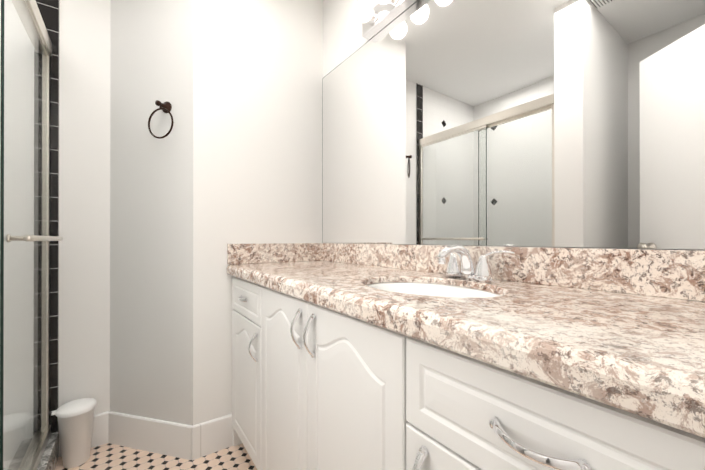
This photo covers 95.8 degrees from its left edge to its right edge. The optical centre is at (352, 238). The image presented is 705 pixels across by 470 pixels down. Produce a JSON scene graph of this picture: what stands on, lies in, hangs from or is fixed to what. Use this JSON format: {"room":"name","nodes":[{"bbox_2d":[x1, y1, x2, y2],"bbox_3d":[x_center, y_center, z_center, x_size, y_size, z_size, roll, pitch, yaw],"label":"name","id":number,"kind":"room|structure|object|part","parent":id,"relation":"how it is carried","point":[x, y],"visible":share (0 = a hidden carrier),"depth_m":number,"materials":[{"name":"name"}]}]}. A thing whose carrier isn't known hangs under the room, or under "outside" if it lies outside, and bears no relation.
{"room":"bathroom","nodes":[
{"label":"bathroom","id":0,"kind":"room"},
{"bbox_2d":[59,0,110,455],"bbox_3d":[-1.692,-0.190,1.280,1.144,2.380,0.100,0,0,-35],"label":"wall","id":1,"kind":"structure","parent":0,"point":[84,197],"depth_m":1.52,"materials":[{"name":"white paint"}]},
{"bbox_2d":[0,0,3,469],"bbox_3d":[-1.000,0.013,0.908,0.006,1.653,0.003,0,0,-35],"label":"shower door frame glass edge","id":2,"kind":"object","parent":1,"relation":"attached to","point":[2,245],"visible":1,"depth_m":0.91,"materials":[{"name":"grey"}]},
{"bbox_2d":[3,0,47,469],"bbox_3d":[-1.076,0.013,0.967,0.061,1.653,1.058,0,0,-35],"label":"shower door","id":3,"kind":"object","parent":1,"relation":"attached to","point":[22,245],"visible":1,"depth_m":1.11,"materials":[{"name":"clear glass"}]},
{"bbox_2d":[6,234,62,241],"bbox_3d":[-1.136,0.000,1.155,0.059,0.024,0.589,0,0,-35],"label":"towel bar","id":4,"kind":"object","parent":3,"relation":"attached to","point":[9,238],"visible":0.98,"depth_m":0.97,"materials":[{"name":"silver metal"}]},
{"bbox_2d":[0,0,58,461],"bbox_3d":[-1.696,-0.190,1.212,0.857,2.380,0.007,0,0,-35],"label":"shower enclosure","id":5,"kind":"structure","parent":1,"relation":"attached to","point":[49,11],"depth_m":1.40,"materials":[{"name":"clear glass"}]},
{"bbox_2d":[11,0,51,55],"bbox_3d":[-1.063,-0.856,0.978,0.052,0.060,1.110,0,0,-35],"label":"header","id":6,"kind":"object","parent":1,"relation":"attached to","point":[34,9],"visible":0.48,"depth_m":1.25,"materials":[{"name":"silver metal"}]},
{"bbox_2d":[8,432,58,469],"bbox_3d":[-1.068,0.940,0.966,0.120,0.120,1.117,0,0,-35],"label":"sill","id":7,"kind":"structure","parent":1,"relation":"attached to","point":[49,458],"depth_m":1.33,"materials":[{"name":"stone"}]},
{"bbox_2d":[18,425,50,469],"bbox_3d":[-1.063,0.861,0.974,0.052,0.038,1.110,0,0,-35],"label":"track","id":8,"kind":"object","parent":7,"relation":"on","point":[33,448],"depth_m":1.29,"materials":[{"name":"silver metal"}]},
{"bbox_3d":[-1.045,0.850,0.987,0.006,0.016,1.110,0,0,-35],"label":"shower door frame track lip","id":9,"kind":"part","parent":8,"relation":"part of","materials":[{"name":"silver metal"}]},
{"bbox_2d":[41,52,49,431],"bbox_3d":[-1.372,0.017,1.423,0.022,1.684,0.024,0,0,-35],"label":"door frame post","id":10,"kind":"object","parent":8,"relation":"on","point":[46,210],"visible":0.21,"depth_m":1.42,"materials":[{"name":"silver metal"}]},
{"bbox_2d":[21,0,48,55],"bbox_3d":[-1.180,-0.820,1.163,0.012,0.016,0.621,0,0,-35],"label":"rail","id":11,"kind":"object","parent":1,"relation":"attached to","point":[31,19],"visible":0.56,"depth_m":1.21,"materials":[{"name":"silver metal"}]},
{"bbox_2d":[60,411,108,456],"bbox_3d":[-1.266,0.926,1.513,0.186,0.150,0.011,0,0,-35],"label":"baseboard","id":12,"kind":"structure","parent":1,"relation":"attached to","point":[100,430],"depth_m":1.54,"materials":[{"name":"wood"}]},
{"bbox_2d":[110,0,193,425],"bbox_3d":[-0.972,-0.189,1.565,0.538,2.380,0.100,0,0,15],"label":"wall","id":13,"kind":"structure","parent":0,"point":[151,253],"depth_m":1.51,"materials":[{"name":"white paint"}]},
{"bbox_2d":[108,411,191,459],"bbox_3d":[-0.962,0.926,1.502,0.488,0.150,0.011,0,0,15],"label":"baseboard","id":14,"kind":"structure","parent":13,"relation":"attached to","point":[168,438],"depth_m":1.49,"materials":[{"name":"wood"}]},
{"bbox_2d":[148,100,173,138],"bbox_3d":[-0.875,-0.547,1.452,0.093,0.183,0.110,0,0,-35],"label":"towel ring","id":15,"kind":"object","parent":13,"relation":"attached to","point":[165,107],"visible":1,"depth_m":1.45,"materials":[{"name":"brown metal"}]},
{"bbox_3d":[-0.873,-0.611,1.468,0.067,0.054,0.065,0,0,-35],"label":"post","id":16,"kind":"part","parent":15,"relation":"part of","materials":[{"name":"brown metal"}]},
{"bbox_2d":[55,443,256,469],"bbox_3d":[-0.578,1.024,0.712,2.174,0.050,2.314,0,0,-35],"label":"floor","id":17,"kind":"structure","parent":0,"point":[108,456],"depth_m":1.43,"materials":[{"name":"tile"}]},
{"bbox_2d":[3,460,10,469],"bbox_3d":[-1.417,0.974,0.722,0.732,0.050,1.110,0,0,-35],"label":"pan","id":18,"kind":"object","parent":17,"relation":"on","point":[8,461],"depth_m":1.34,"materials":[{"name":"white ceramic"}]},
{"bbox_2d":[51,398,96,468],"bbox_3d":[-1.241,0.870,1.422,0.152,0.260,0.139,0,0,-35],"label":"waste bin","id":19,"kind":"object","parent":17,"relation":"on","point":[75,420],"visible":1,"depth_m":1.39,"materials":[{"name":"white plastic"}]},
{"bbox_2d":[227,271,704,469],"bbox_3d":[0.111,0.584,0.975,0.542,0.827,1.732,0,0,-35],"label":"bathroom vanity","id":20,"kind":"object","parent":17,"relation":"on","point":[394,357],"depth_m":0.59,"materials":[{"name":"white wood"}]},
{"bbox_3d":[-0.475,0.261,1.368,0.030,0.020,0.090,0,0,-35],"label":"pull drawer","id":21,"kind":"part","parent":20,"relation":"part of","materials":[{"name":"silver metal"}]},
{"bbox_3d":[-0.459,0.623,1.380,0.020,0.560,0.402,0,0,-35],"label":"door","id":22,"kind":"part","parent":20,"relation":"part of","materials":[{"name":"white wood"}]},
{"bbox_3d":[-0.459,0.262,1.381,0.020,0.152,0.402,0,0,-35],"label":"drawer","id":23,"kind":"part","parent":20,"relation":"part of","materials":[{"name":"white wood"}]},
{"bbox_3d":[-0.386,0.425,1.238,0.036,0.115,0.020,0,0,-35],"label":"pull door","id":24,"kind":"part","parent":20,"relation":"part of","materials":[{"name":"silver metal"}]},
{"bbox_3d":[-0.231,0.544,1.060,0.020,0.718,0.375,0,0,-35],"label":"door","id":25,"kind":"part","parent":20,"relation":"part of","materials":[{"name":"white wood"}]},
{"bbox_3d":[-0.164,0.264,0.925,0.036,0.120,0.020,0,0,-35],"label":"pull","id":26,"kind":"part","parent":20,"relation":"part of","materials":[{"name":"silver metal"}]},
{"bbox_3d":[-0.117,0.264,0.860,0.036,0.120,0.020,0,0,-35],"label":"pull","id":27,"kind":"part","parent":20,"relation":"part of","materials":[{"name":"silver metal"}]},
{"bbox_3d":[-0.010,0.543,0.750,0.020,0.718,0.381,0,0,-35],"label":"door","id":28,"kind":"part","parent":20,"relation":"part of","materials":[{"name":"white wood"}]},
{"bbox_3d":[0.112,0.413,0.538,0.036,0.115,0.020,0,0,-35],"label":"pull door","id":29,"kind":"part","parent":20,"relation":"part of","materials":[{"name":"silver metal"}]},
{"bbox_3d":[0.237,0.621,0.403,0.020,0.560,0.459,0,0,-35],"label":"door","id":30,"kind":"part","parent":20,"relation":"part of","materials":[{"name":"white wood"}]},
{"bbox_2d":[227,259,704,422],"bbox_3d":[0.115,0.148,0.978,0.533,0.047,1.732,0,0,-35],"label":"countertop","id":31,"kind":"structure","parent":20,"relation":"on","point":[649,350],"depth_m":0.47,"materials":[{"name":"beige stone"}]},
{"bbox_2d":[363,279,510,302],"bbox_3d":[0.198,0.213,0.854,0.368,0.141,0.474,0,0,-35],"label":"sink","id":32,"kind":"object","parent":31,"relation":"in","point":[453,292],"depth_m":0.98,"materials":[{"name":"white ceramic"}]},
{"bbox_2d":[431,244,518,282],"bbox_3d":[0.308,0.070,0.931,0.168,0.108,0.257,0,0,-35],"label":"faucet","id":33,"kind":"object","parent":31,"relation":"on","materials":[{"name":"silver metal"}]},
{"bbox_3d":[0.218,0.256,0.390,0.036,0.020,0.120,0,0,-35],"label":"pull drawer","id":34,"kind":"part","parent":20,"relation":"part of","materials":[{"name":"silver metal"}]},
{"bbox_3d":[0.237,0.259,0.404,0.020,0.152,0.459,0,0,-35],"label":"drawer","id":35,"kind":"part","parent":20,"relation":"part of","materials":[{"name":"white wood"}]},
{"bbox_2d":[193,0,322,425],"bbox_3d":[-0.436,-0.189,1.716,0.781,2.380,0.100,0,0,-35],"label":"wall","id":36,"kind":"structure","parent":0,"point":[257,116],"depth_m":1.58,"materials":[{"name":"white paint"}]},
{"bbox_2d":[192,414,232,459],"bbox_3d":[-0.642,0.926,1.498,0.204,0.150,0.011,0,0,-35],"label":"baseboard","id":37,"kind":"structure","parent":36,"relation":"attached to","point":[212,436],"depth_m":1.48,"materials":[{"name":"wood"}]},
{"bbox_2d":[227,243,322,262],"bbox_3d":[-0.389,0.076,1.671,0.511,0.099,0.020,0,0,-35],"label":"backsplash","id":38,"kind":"structure","parent":36,"relation":"attached to","point":[270,252],"depth_m":1.65,"materials":[{"name":"beige stone"}]},
{"bbox_2d":[354,0,417,39],"bbox_3d":[0.336,-0.969,1.006,0.146,0.086,1.085,0,0,-35],"label":"sconce","id":39,"kind":"object","parent":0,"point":[379,16],"visible":1,"depth_m":1.34,"materials":[{"name":"white glass"}]},
{"bbox_3d":[0.047,-0.967,1.355,0.080,0.080,0.080,0,0,-35],"label":"bulb","id":40,"kind":"part","parent":39,"relation":"part of","materials":[{"name":"white glass"}]},
{"bbox_3d":[0.123,-0.967,1.248,0.080,0.080,0.080,0,0,-35],"label":"bulb","id":41,"kind":"part","parent":39,"relation":"part of","materials":[{"name":"white glass"}]},
{"bbox_2d":[322,0,704,250],"bbox_3d":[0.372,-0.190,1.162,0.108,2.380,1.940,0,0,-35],"label":"mirror","id":42,"kind":"object","parent":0,"point":[558,123],"depth_m":0.92,"materials":[{"name":"silver mirror"}]},
{"bbox_3d":[0.323,-0.925,1.145,0.006,0.002,1.707,0,0,-35],"label":"top mirror edge","id":43,"kind":"part","parent":42,"relation":"part of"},
{"bbox_2d":[323,243,704,302],"bbox_3d":[0.324,0.075,1.127,0.020,0.099,1.732,0,0,-35],"label":"backsplash","id":44,"kind":"structure","parent":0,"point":[676,274],"depth_m":0.77,"materials":[{"name":"beige stone"}]}
]}

